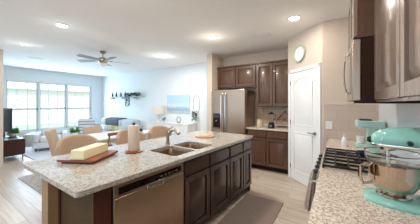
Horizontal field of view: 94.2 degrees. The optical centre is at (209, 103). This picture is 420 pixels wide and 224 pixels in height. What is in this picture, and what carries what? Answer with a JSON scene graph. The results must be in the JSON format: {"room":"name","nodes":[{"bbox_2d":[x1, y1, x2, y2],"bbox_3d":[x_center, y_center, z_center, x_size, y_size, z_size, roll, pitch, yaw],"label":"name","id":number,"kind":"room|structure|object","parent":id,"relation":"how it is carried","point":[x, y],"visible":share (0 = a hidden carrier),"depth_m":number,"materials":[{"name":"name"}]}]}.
{"room":"kitchen","nodes":[
{"label":"kitchen","id":0,"kind":"room"},
{"bbox_2d":[0,49,2,164],"bbox_3d":[-6.167,0.075,5.376,2.800,2.750,0.140,0,0,33],"label":"wall","id":1,"kind":"structure","parent":0,"point":[1,50],"depth_m":4.65,"materials":[{"name":"beige paint"}]},
{"bbox_2d":[3,66,101,137],"bbox_3d":[-6.290,0.075,7.840,0.210,2.750,4.300,0,0,33],"label":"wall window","id":2,"kind":"structure","parent":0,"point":[10,72],"depth_m":7.94,"materials":[{"name":"white paint"}]},
{"bbox_2d":[6,81,37,132],"bbox_3d":[-6.811,0.085,7.082,0.060,1.830,0.860,0,0,33],"label":"window","id":3,"kind":"structure","parent":2,"relation":"attached to","point":[32,104],"depth_m":7.11,"materials":[{"name":"glass"}]},
{"bbox_2d":[6,80,37,132],"bbox_3d":[-6.770,0.084,7.055,0.040,1.823,0.830,0,0,33],"label":"window blind","id":4,"kind":"object","parent":2,"relation":"attached to","point":[10,81],"visible":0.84,"depth_m":7.05,"materials":[{"name":"white plastic"}]},
{"bbox_2d":[40,84,65,128],"bbox_3d":[-6.316,0.085,7.846,0.060,1.830,0.880,0,0,33],"label":"window","id":5,"kind":"structure","parent":2,"relation":"attached to","point":[61,99],"depth_m":7.83,"materials":[{"name":"glass"}]},
{"bbox_2d":[40,82,65,129],"bbox_3d":[-6.274,0.084,7.818,0.040,1.823,0.850,0,0,33],"label":"window blind","id":6,"kind":"object","parent":2,"relation":"attached to","point":[41,83],"visible":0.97,"depth_m":7.79,"materials":[{"name":"white plastic"}]},
{"bbox_2d":[68,86,90,126],"bbox_3d":[-5.798,0.085,8.642,0.060,1.830,0.940,0,0,33],"label":"window","id":7,"kind":"structure","parent":2,"relation":"attached to","point":[78,97],"depth_m":8.62,"materials":[{"name":"glass"}]},
{"bbox_2d":[68,84,90,127],"bbox_3d":[-5.757,0.084,8.615,0.040,1.823,0.910,0,0,33],"label":"window blind","id":8,"kind":"object","parent":2,"relation":"attached to","point":[76,109],"visible":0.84,"depth_m":8.57,"materials":[{"name":"white plastic"}]},
{"bbox_2d":[102,62,206,137],"bbox_3d":[-2.379,0.075,7.656,6.670,2.750,0.150,0,0,33],"label":"wall","id":9,"kind":"structure","parent":0,"point":[155,85],"depth_m":7.33,"materials":[{"name":"white paint"}]},
{"bbox_2d":[105,96,144,98],"bbox_3d":[-3.692,-0.265,8.305,2.540,0.090,0.188,0,0,33],"label":"wall shelf","id":10,"kind":"object","parent":9,"relation":"attached to","point":[134,97],"visible":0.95,"depth_m":8.26,"materials":[{"name":"grey wood"}]},
{"bbox_2d":[125,93,132,106],"bbox_3d":[-3.293,-0.174,7.931,0.314,0.591,0.369,0,0,33],"label":"shelf plant","id":11,"kind":"object","parent":10,"relation":"on","point":[127,94],"visible":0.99,"depth_m":7.88,"materials":[{"name":"green plant"}]},
{"bbox_2d":[167,95,189,112],"bbox_3d":[-1.098,0.000,6.719,1.040,0.620,0.024,0,0,33],"label":"framed picture","id":12,"kind":"object","parent":9,"relation":"attached to","point":[175,103],"visible":1,"depth_m":6.69,"materials":[{"name":"blue paper"}]},
{"bbox_2d":[192,94,199,120],"bbox_3d":[-0.505,0.118,6.193,0.279,0.866,0.254,0,0,33],"label":"wreath","id":13,"kind":"object","parent":9,"relation":"attached to","point":[195,113],"visible":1,"depth_m":6.17,"materials":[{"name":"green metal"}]},
{"bbox_2d":[0,143,309,223],"bbox_3d":[-3.202,1.500,3.332,10.400,0.100,8.500,0,0,33],"label":"floor","id":14,"kind":"structure","parent":0,"point":[20,203],"depth_m":3.09,"materials":[{"name":"brown wood"}]},
{"bbox_2d":[3,136,24,161],"bbox_3d":[-5.407,1.180,5.261,0.940,0.540,0.415,0,0,33],"label":"media console","id":15,"kind":"object","parent":14,"relation":"on","point":[15,145],"visible":0.91,"depth_m":5.00,"materials":[{"name":"brown wood"}]},
{"bbox_2d":[3,108,11,137],"bbox_3d":[-5.598,0.509,5.306,1.170,0.800,0.200,0,0,31],"label":"television","id":16,"kind":"object","parent":15,"relation":"on","point":[7,112],"visible":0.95,"depth_m":5.11,"materials":[{"name":"black plastic"}]},
{"bbox_2d":[7,128,19,136],"bbox_3d":[-5.528,0.788,5.475,0.273,0.243,0.267,0,0,33],"label":"potted plant","id":17,"kind":"object","parent":15,"relation":"on","point":[15,131],"visible":0.76,"depth_m":5.45,"materials":[{"name":"green plant"}]},
{"bbox_2d":[23,133,34,146],"bbox_3d":[-6.226,1.228,6.845,0.524,0.445,0.524,0,0,33],"label":"basket","id":18,"kind":"object","parent":14,"relation":"on","point":[28,137],"visible":0.52,"depth_m":6.63,"materials":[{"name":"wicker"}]},
{"bbox_2d":[18,174,41,193],"bbox_3d":[-2.208,1.445,4.266,2.150,0.010,2.450,0,0,33],"label":"area rug","id":19,"kind":"object","parent":14,"relation":"on","point":[35,182],"visible":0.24,"depth_m":3.62,"materials":[{"name":"beige fabric"}]},
{"bbox_2d":[45,129,58,156],"bbox_3d":[-2.572,0.947,3.535,0.570,0.986,0.460,0,0,-27],"label":"dining chair","id":20,"kind":"object","parent":19,"relation":"on","point":[51,135],"visible":0.21,"depth_m":3.27,"materials":[{"name":"beige fabric"}]},
{"bbox_2d":[82,126,111,146],"bbox_3d":[-2.800,1.006,4.859,0.570,0.867,0.460,0,0,33],"label":"dining chair","id":21,"kind":"object","parent":19,"relation":"on","point":[92,129],"visible":0.27,"depth_m":4.94,"materials":[{"name":"beige fabric"}]},
{"bbox_2d":[107,132,117,146],"bbox_3d":[-1.799,0.965,3.482,0.410,0.951,0.380,0,0,33],"label":"wooden chair","id":22,"kind":"object","parent":19,"relation":"on","point":[113,133],"visible":0.09,"depth_m":3.29,"materials":[{"name":"brown wood"}]},
{"bbox_2d":[87,130,147,143],"bbox_3d":[-2.190,1.065,4.522,0.960,0.750,1.560,0,0,33],"label":"dining table","id":23,"kind":"object","parent":19,"relation":"on","point":[102,137],"visible":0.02,"depth_m":4.14,"materials":[{"name":"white wood"}]},
{"bbox_2d":[69,127,80,134],"bbox_3d":[-2.891,0.585,4.176,0.209,0.209,0.194,0,0,-32],"label":"potted plant","id":24,"kind":"object","parent":23,"relation":"on","point":[73,131],"visible":0.87,"depth_m":4.15,"materials":[{"name":"green plant"}]},
{"bbox_2d":[23,143,115,159],"bbox_3d":[-4.501,1.440,6.381,2.700,0.020,2.300,0,0,33],"label":"rug","id":25,"kind":"object","parent":14,"relation":"on","point":[41,153],"visible":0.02,"depth_m":5.63,"materials":[{"name":"white carpet"}]},
{"bbox_2d":[32,126,67,151],"bbox_3d":[-5.135,1.089,6.314,0.850,0.680,0.790,0,0,-37],"label":"armchair","id":26,"kind":"object","parent":25,"relation":"on","point":[39,139],"visible":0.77,"depth_m":5.97,"materials":[{"name":"white fabric"}]},
{"bbox_2d":[40,134,61,141],"bbox_3d":[-5.074,1.079,6.233,0.522,0.160,0.588,0,0,-37],"label":"seat cushion","id":27,"kind":"object","parent":26,"relation":"on","point":[43,138],"depth_m":6.00,"materials":[{"name":"white fabric"}]},
{"bbox_2d":[41,127,60,134],"bbox_3d":[-5.201,0.883,6.402,0.510,0.228,0.150,0,0,-37],"label":"cushion","id":28,"kind":"object","parent":26,"relation":"on","point":[58,129],"depth_m":6.37,"materials":[{"name":"white fabric"}]},
{"bbox_2d":[75,119,94,133],"bbox_3d":[-4.371,0.970,6.955,0.720,0.920,0.760,0,0,-27],"label":"armchair","id":29,"kind":"object","parent":25,"relation":"on","point":[82,123],"visible":0.26,"depth_m":6.59,"materials":[{"name":"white fabric"}]},
{"bbox_2d":[56,134,99,155],"bbox_3d":[-1.614,0.930,2.458,0.484,1.043,0.493,0,0,37],"label":"counter stool","id":30,"kind":"object","parent":14,"relation":"on","point":[64,146],"visible":0.34,"depth_m":2.54,"materials":[{"name":"beige fabric"}]},
{"bbox_2d":[95,119,141,131],"bbox_3d":[-4.013,1.040,8.050,2.600,0.820,0.930,0,0,33],"label":"sofa","id":31,"kind":"object","parent":14,"relation":"on","point":[124,123],"visible":0.17,"depth_m":7.74,"materials":[{"name":"grey fabric"}]},
{"bbox_2d":[100,124,107,129],"bbox_3d":[-4.219,0.918,7.734,0.422,0.198,0.150,0,0,33],"label":"cushion","id":32,"kind":"object","parent":31,"relation":"on","point":[104,127],"visible":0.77,"depth_m":7.63,"materials":[{"name":"white fabric"}]},
{"bbox_2d":[101,117,109,124],"bbox_3d":[-4.595,0.808,8.750,0.307,0.444,0.451,0,0,33],"label":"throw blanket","id":33,"kind":"object","parent":31,"relation":"on","point":[103,120],"visible":0.36,"depth_m":8.59,"materials":[{"name":"white fabric"}]},
{"bbox_2d":[107,125,114,130],"bbox_3d":[-3.799,0.918,7.461,0.422,0.198,0.150,0,0,33],"label":"cushion","id":34,"kind":"object","parent":31,"relation":"on","point":[109,127],"visible":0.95,"depth_m":7.37,"materials":[{"name":"fabric"}]},
{"bbox_2d":[105,117,126,125],"bbox_3d":[-4.049,0.753,8.398,0.903,0.325,0.446,0,0,33],"label":"throw blanket","id":35,"kind":"object","parent":31,"relation":"on","point":[113,121],"visible":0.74,"depth_m":8.23,"materials":[{"name":"fabric"}]},
{"bbox_2d":[121,120,134,126],"bbox_3d":[-3.278,0.834,7.787,0.740,0.368,0.150,0,0,33],"label":"cushion","id":36,"kind":"object","parent":31,"relation":"on","point":[124,123],"depth_m":7.71,"materials":[{"name":"grey fabric"}]},
{"bbox_2d":[116,129,144,144],"bbox_3d":[-1.171,0.930,3.029,0.484,1.043,0.493,0,0,37],"label":"counter stool","id":37,"kind":"object","parent":14,"relation":"on","point":[122,136],"visible":0.23,"depth_m":3.07,"materials":[{"name":"beige fabric"}]},
{"bbox_2d":[42,139,250,223],"bbox_3d":[-0.399,1.008,2.490,0.875,0.884,2.562,0,0,36],"label":"kitchen island","id":38,"kind":"object","parent":14,"relation":"on","point":[212,180],"visible":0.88,"depth_m":2.10,"materials":[{"name":"brown wood"}]},
{"bbox_2d":[21,130,252,197],"bbox_3d":[-0.503,0.547,2.530,1.130,0.035,2.658,0,0,36],"label":"island countertop","id":39,"kind":"structure","parent":38,"relation":"on","point":[78,180],"depth_m":1.71,"materials":[{"name":"stone"}]},
{"bbox_2d":[56,150,117,162],"bbox_3d":[-1.177,0.513,1.915,0.360,0.034,0.400,0,0,5],"label":"cutting board","id":40,"kind":"object","parent":39,"relation":"on","point":[96,158],"visible":0.59,"depth_m":1.77,"materials":[{"name":"red wood"}]},
{"bbox_2d":[70,143,107,159],"bbox_3d":[-1.164,0.454,1.907,0.135,0.082,0.359,0,0,5],"label":"cheese block","id":41,"kind":"object","parent":40,"relation":"on","point":[85,152],"visible":1,"depth_m":1.81,"materials":[{"name":"yellow food"}]},
{"bbox_2d":[125,123,142,153],"bbox_3d":[-0.841,0.367,2.156,0.184,0.325,0.184,0,0,33],"label":"paper towel holder","id":42,"kind":"object","parent":39,"relation":"on","point":[133,130],"visible":1,"depth_m":2.11,"materials":[{"name":"white paper"}]},
{"bbox_2d":[165,126,179,144],"bbox_3d":[-0.460,0.410,2.509,0.244,0.241,0.114,0,0,35],"label":"faucet","id":43,"kind":"object","parent":39,"relation":"on","point":[168,133],"visible":0.99,"depth_m":2.52,"materials":[{"name":"silver metal"}]},
{"bbox_2d":[156,144,207,155],"bbox_3d":[-0.325,0.657,2.379,0.459,0.181,0.719,0,0,36],"label":"sink","id":44,"kind":"object","parent":39,"relation":"in","point":[172,152],"visible":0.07,"depth_m":2.46,"materials":[{"name":"silver metal"}]},
{"bbox_2d":[156,148,187,155],"bbox_3d":[-0.431,0.657,2.233,0.470,0.181,0.376,0,0,33],"label":"basin","id":45,"kind":"object","parent":44,"relation":"in","point":[172,152],"depth_m":2.42,"materials":[{"name":"silver metal"}]},
{"bbox_2d":[180,144,207,148],"bbox_3d":[-0.218,0.657,2.526,0.470,0.181,0.370,0,0,33],"label":"basin","id":46,"kind":"object","parent":44,"relation":"in","point":[193,146],"depth_m":2.71,"materials":[{"name":"silver metal"}]},
{"bbox_2d":[195,134,213,137],"bbox_3d":[-0.083,0.515,3.178,0.316,0.030,0.316,0,0,33],"label":"serving board","id":47,"kind":"object","parent":39,"relation":"on","point":[198,135],"visible":1,"depth_m":3.10,"materials":[{"name":"brown wood"}]},
{"bbox_2d":[112,162,183,223],"bbox_3d":[-0.699,1.013,1.822,0.612,0.870,0.704,0,0,36],"label":"dishwasher","id":48,"kind":"object","parent":14,"relation":"on","point":[157,197],"visible":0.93,"depth_m":1.63,"materials":[{"name":"silver metal"}]},
{"bbox_2d":[149,125,171,138],"bbox_3d":[-0.834,0.930,3.549,0.484,1.043,0.493,0,0,37],"label":"counter stool","id":49,"kind":"object","parent":14,"relation":"on","point":[158,131],"visible":0.29,"depth_m":3.67,"materials":[{"name":"beige fabric"}]},
{"bbox_2d":[145,121,196,138],"bbox_3d":[-1.372,1.035,6.609,1.940,0.830,0.468,0,0,33],"label":"sideboard","id":50,"kind":"object","parent":14,"relation":"on","point":[182,127],"visible":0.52,"depth_m":6.22,"materials":[{"name":"white paint"}]},
{"bbox_2d":[151,106,163,121],"bbox_3d":[-1.847,0.340,6.923,0.450,0.560,0.450,0,0,33],"label":"table lamp","id":51,"kind":"object","parent":50,"relation":"on","point":[155,109],"visible":1,"depth_m":6.75,"materials":[{"name":"white fabric"}]},
{"bbox_2d":[207,53,222,130],"bbox_3d":[0.281,0.075,5.481,0.160,2.750,1.100,0,0,33],"label":"wall pier","id":52,"kind":"object","parent":14,"relation":"on","point":[214,61],"visible":0.29,"depth_m":5.04,"materials":[{"name":"beige paint"}]},
{"bbox_2d":[211,89,254,134],"bbox_3d":[0.567,0.552,4.885,0.900,1.785,0.728,0,0,33],"label":"refrigerator","id":53,"kind":"object","parent":14,"relation":"on","point":[232,111],"visible":0.66,"depth_m":4.62,"materials":[{"name":"silver metal"}]},
{"bbox_2d":[217,194,282,223],"bbox_3d":[0.384,1.444,2.290,0.560,0.012,1.660,0,0,33],"label":"kitchen mat","id":54,"kind":"object","parent":14,"relation":"on","point":[251,209],"visible":1,"depth_m":2.61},
{"bbox_2d":[247,129,287,173],"bbox_3d":[1.371,1.008,4.453,0.890,0.884,0.617,0,0,33],"label":"base cabinet","id":55,"kind":"object","parent":14,"relation":"on","point":[269,149],"visible":0.8,"depth_m":4.16,"materials":[{"name":"brown wood"}]},
{"bbox_2d":[246,123,287,131],"bbox_3d":[1.367,0.522,4.445,0.900,0.085,0.625,0,0,33],"label":"countertop","id":56,"kind":"structure","parent":55,"relation":"on","point":[265,125],"depth_m":4.37,"materials":[{"name":"stone"}]},
{"bbox_2d":[257,119,262,126],"bbox_3d":[1.147,0.435,4.502,0.130,0.187,0.130,0,0,33],"label":"canister","id":57,"kind":"object","parent":56,"relation":"on","point":[259,121],"visible":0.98,"depth_m":4.45,"materials":[{"name":"beige ceramic"}]},
{"bbox_2d":[268,112,275,127],"bbox_3d":[1.360,0.352,4.316,0.149,0.352,0.149,0,0,-12],"label":"blender","id":58,"kind":"object","parent":56,"relation":"on","point":[271,124],"visible":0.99,"depth_m":4.27,"materials":[{"name":"black plastic"}]},
{"bbox_2d":[269,114,273,121],"bbox_3d":[1.360,0.310,4.316,0.123,0.170,0.123,0,0,33],"label":"jar","id":59,"kind":"object","parent":58,"relation":"on","point":[271,116],"depth_m":4.27,"materials":[{"name":"clear glass"}]},
{"bbox_2d":[277,111,287,127],"bbox_3d":[1.715,0.345,4.449,0.353,0.367,0.144,0,0,33],"label":"wire rack","id":60,"kind":"object","parent":56,"relation":"on","point":[284,111],"visible":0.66,"depth_m":4.45,"materials":[{"name":"brown metal"}]},
{"bbox_2d":[309,147,368,182],"bbox_3d":[1.333,0.958,1.793,0.688,0.925,0.774,0,0,33],"label":"gas range","id":61,"kind":"object","parent":14,"relation":"on","point":[341,160],"visible":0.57,"depth_m":1.73,"materials":[{"name":"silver metal"}]},
{"bbox_2d":[305,169,315,210],"bbox_3d":[0.996,0.842,1.935,0.106,0.367,0.214,0,0,33],"label":"kitchen towel","id":62,"kind":"object","parent":61,"relation":"hanging from","point":[311,187],"visible":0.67,"depth_m":1.87,"materials":[{"name":"grey fabric"}]},
{"bbox_2d":[320,151,368,175],"bbox_3d":[1.370,0.539,1.770,0.600,0.020,0.774,0,0,33],"label":"cooktop","id":63,"kind":"object","parent":61,"relation":"in","point":[321,166],"depth_m":1.71,"materials":[{"name":"black metal"}]},
{"bbox_2d":[355,150,365,158],"bbox_3d":[1.429,0.471,1.815,0.130,0.055,0.130,0,0,33],"label":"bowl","id":64,"kind":"object","parent":61,"relation":"on","point":[360,153],"visible":0.69,"depth_m":1.80,"materials":[{"name":"blue ceramic"}]},
{"bbox_3d":[0.843,1.008,0.940,0.584,0.884,1.179,0,0,33],"label":"base cabinet","id":65,"kind":"object","parent":14,"relation":"on","visible":0},
{"bbox_2d":[307,169,419,223],"bbox_3d":[-0.131,0.547,-0.548,0.597,0.035,4.737,0,0,33],"label":"countertop","id":66,"kind":"structure","parent":65,"relation":"on","point":[338,198],"depth_m":1.01,"materials":[{"name":"stone"}]},
{"bbox_2d":[358,127,419,215],"bbox_3d":[1.036,0.325,1.032,0.402,0.410,0.254,0,0,37],"label":"stand mixer","id":67,"kind":"object","parent":66,"relation":"on","point":[395,171],"visible":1,"depth_m":1.01,"materials":[{"name":"teal metal"}]},
{"bbox_2d":[358,161,419,196],"bbox_3d":[0.979,0.401,1.073,0.268,0.167,0.226,0,0,33],"label":"bowl","id":68,"kind":"object","parent":67,"relation":"on","point":[390,180],"depth_m":1.00,"materials":[{"name":"silver metal"}]},
{"bbox_3d":[1.839,1.008,2.474,0.584,0.884,0.907,0,0,33],"label":"base cabinet","id":69,"kind":"object","parent":14,"relation":"on","visible":0},
{"bbox_2d":[326,138,365,152],"bbox_3d":[1.834,0.547,2.478,0.597,0.035,0.909,0,0,33],"label":"countertop","id":70,"kind":"structure","parent":69,"relation":"on","point":[331,143],"depth_m":2.49,"materials":[{"name":"stone"}]},
{"bbox_2d":[341,134,347,145],"bbox_3d":[1.705,0.454,2.470,0.068,0.152,0.068,0,0,33],"label":"soap bottle","id":71,"kind":"object","parent":70,"relation":"on","point":[344,141],"visible":0.98,"depth_m":2.45,"materials":[{"name":"white plastic"}]},
{"bbox_2d":[355,119,385,147],"bbox_3d":[1.942,0.357,2.376,0.280,0.345,0.180,0,0,33],"label":"coffee maker","id":72,"kind":"object","parent":70,"relation":"on","point":[371,126],"visible":0.84,"depth_m":2.33,"materials":[{"name":"teal plastic"}]},
{"bbox_2d":[356,136,363,142],"bbox_3d":[1.867,0.442,2.425,0.076,0.084,0.076,0,0,33],"label":"cup","id":73,"kind":"object","parent":72,"relation":"on","point":[359,139],"depth_m":2.40,"materials":[{"name":"white ceramic"}]},
{"bbox_2d":[0,0,349,76],"bbox_3d":[-3.202,-1.350,3.332,10.400,0.100,8.500,0,0,33],"label":"ceiling","id":74,"kind":"structure","parent":0,"point":[135,32],"depth_m":3.45,"materials":[{"name":"white paint"}]},
{"bbox_2d":[55,23,68,27],"bbox_3d":[-2.441,-1.294,3.219,0.200,0.012,0.200,0,0,33],"label":"recessed light","id":75,"kind":"object","parent":74,"relation":"in","point":[62,25],"visible":1,"depth_m":3.21,"materials":[{"name":"white glass"}]},
{"bbox_2d":[76,51,129,66],"bbox_3d":[-2.632,-1.111,4.795,1.194,0.377,1.213,0,0,33],"label":"ceiling fan","id":76,"kind":"object","parent":74,"relation":"hanging from","point":[102,61],"visible":1,"depth_m":4.75,"materials":[{"name":"silver metal"}]},
{"bbox_2d":[207,35,217,38],"bbox_3d":[0.049,-1.294,3.784,0.200,0.012,0.200,0,0,33],"label":"recessed light","id":77,"kind":"object","parent":74,"relation":"in","point":[210,36],"visible":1,"depth_m":3.78,"materials":[{"name":"white paint"}]},
{"bbox_2d":[253,32,272,37],"bbox_3d":[0.999,-1.294,3.668,0.340,0.012,0.170,0,0,33],"label":"ceiling vent","id":78,"kind":"object","parent":74,"relation":"in","point":[267,33],"visible":1,"depth_m":3.67,"materials":[{"name":"white metal"}]},
{"bbox_2d":[287,15,300,20],"bbox_3d":[1.268,-1.294,2.944,0.200,0.012,0.200,0,0,33],"label":"recessed light","id":79,"kind":"object","parent":74,"relation":"in","point":[294,17],"visible":1,"depth_m":2.94,"materials":[{"name":"white paint"}]},
{"bbox_2d":[223,48,287,122],"bbox_3d":[1.242,0.075,5.006,1.970,2.750,0.150,0,0,33],"label":"wall","id":80,"kind":"structure","parent":0,"point":[281,54],"depth_m":4.97,"materials":[{"name":"beige paint"}]},
{"bbox_2d":[217,63,255,88],"bbox_3d":[0.724,-0.690,5.030,1.065,0.560,0.355,0,0,33],"label":"upper cabinet","id":81,"kind":"object","parent":80,"relation":"attached to","point":[244,75],"visible":0.97,"depth_m":4.86,"materials":[{"name":"brown wood"}]},
{"bbox_2d":[256,107,287,124],"bbox_3d":[1.546,0.275,4.713,0.900,0.410,0.010,0,0,33],"label":"backsplash","id":82,"kind":"structure","parent":80,"relation":"attached to","point":[261,112],"depth_m":4.71,"materials":[{"name":"tile"}]},
{"bbox_2d":[256,59,287,106],"bbox_3d":[1.494,-0.453,4.527,0.765,1.035,0.350,0,0,33],"label":"upper cabinet","id":83,"kind":"object","parent":80,"relation":"attached to","point":[271,76],"visible":0.87,"depth_m":4.40,"materials":[{"name":"brown wood"}]},
{"bbox_2d":[288,17,355,186],"bbox_3d":[1.953,0.075,3.540,0.577,2.750,1.818,0,0,-14],"label":"wall","id":84,"kind":"structure","parent":0,"point":[326,42],"depth_m":3.04,"materials":[{"name":"beige paint"}]},
{"bbox_2d":[293,45,304,61],"bbox_3d":[1.635,-0.925,3.582,0.038,0.310,0.310,0,0,-13],"label":"wall clock","id":85,"kind":"object","parent":84,"relation":"attached to","point":[299,51],"visible":1,"depth_m":3.57,"materials":[{"name":"grey plastic"}]},
{"bbox_2d":[290,68,317,185],"bbox_3d":[1.639,0.425,3.493,0.072,2.030,0.695,0,0,-13],"label":"door","id":86,"kind":"structure","parent":84,"relation":"in","point":[304,84],"depth_m":3.45,"materials":[{"name":"white paint"}]},
{"bbox_2d":[288,62,321,177],"bbox_3d":[1.666,0.392,3.497,0.018,2.116,0.832,0,0,-13],"label":"trim","id":87,"kind":"structure","parent":84,"relation":"attached to","point":[319,65],"depth_m":3.42,"materials":[{"name":"white paint"}]},
{"bbox_2d":[324,105,378,140],"bbox_3d":[2.073,0.270,2.880,0.660,0.520,0.012,0,0,33],"label":"backsplash","id":88,"kind":"structure","parent":84,"relation":"attached to","point":[343,117],"depth_m":2.89,"materials":[{"name":"beige tile"}]},
{"bbox_2d":[326,121,331,128],"bbox_3d":[1.841,0.325,3.018,0.090,0.120,0.008,0,0,33],"label":"outlet","id":89,"kind":"object","parent":88,"relation":"attached to","point":[328,123],"visible":1,"depth_m":3.02,"materials":[{"name":"white paint"}]},
{"bbox_2d":[324,104,378,104],"bbox_3d":[2.065,0.003,2.883,0.653,0.015,0.016,0,0,33],"label":"trim","id":90,"kind":"structure","parent":84,"relation":"attached to","point":[324,104],"depth_m":2.86,"materials":[{"name":"beige paint"}]},
{"bbox_3d":[0.618,0.075,-0.103,0.150,2.750,6.900,0,0,33],"label":"wall","id":91,"kind":"structure","parent":0,"visible":0},
{"bbox_2d":[348,0,373,53],"bbox_3d":[1.464,-0.755,1.708,0.379,0.510,0.776,0,0,33],"label":"upper cabinet","id":92,"kind":"object","parent":91,"relation":"attached to","point":[361,12],"visible":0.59,"depth_m":1.46,"materials":[{"name":"brown wood"}]},
{"bbox_2d":[343,36,419,103],"bbox_3d":[1.437,-0.248,1.726,0.444,0.494,0.776,0,0,33],"label":"microwave","id":93,"kind":"object","parent":92,"relation":"attached to","point":[360,65],"visible":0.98,"depth_m":1.46,"materials":[{"name":"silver metal"}]},
{"bbox_2d":[374,0,402,101],"bbox_3d":[1.103,-0.544,1.063,0.282,1.062,0.684,0,0,33],"label":"upper cabinet","id":94,"kind":"object","parent":91,"relation":"attached to","point":[386,12],"visible":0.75,"depth_m":1.08,"materials":[{"name":"brown wood"}]},
{"bbox_2d":[379,104,419,152],"bbox_3d":[0.561,0.253,-0.043,0.012,0.555,6.538,0,0,33],"label":"backsplash","id":95,"kind":"structure","parent":91,"relation":"attached to","point":[394,115],"depth_m":1.78,"materials":[{"name":"tile"}]},
{"bbox_2d":[400,0,419,100],"bbox_3d":[0.772,-0.544,0.554,0.282,1.062,0.529,0,0,33],"label":"upper cabinet","id":96,"kind":"object","parent":91,"relation":"attached to","point":[409,9],"visible":1,"depth_m":0.74,"materials":[{"name":"brown wood"}]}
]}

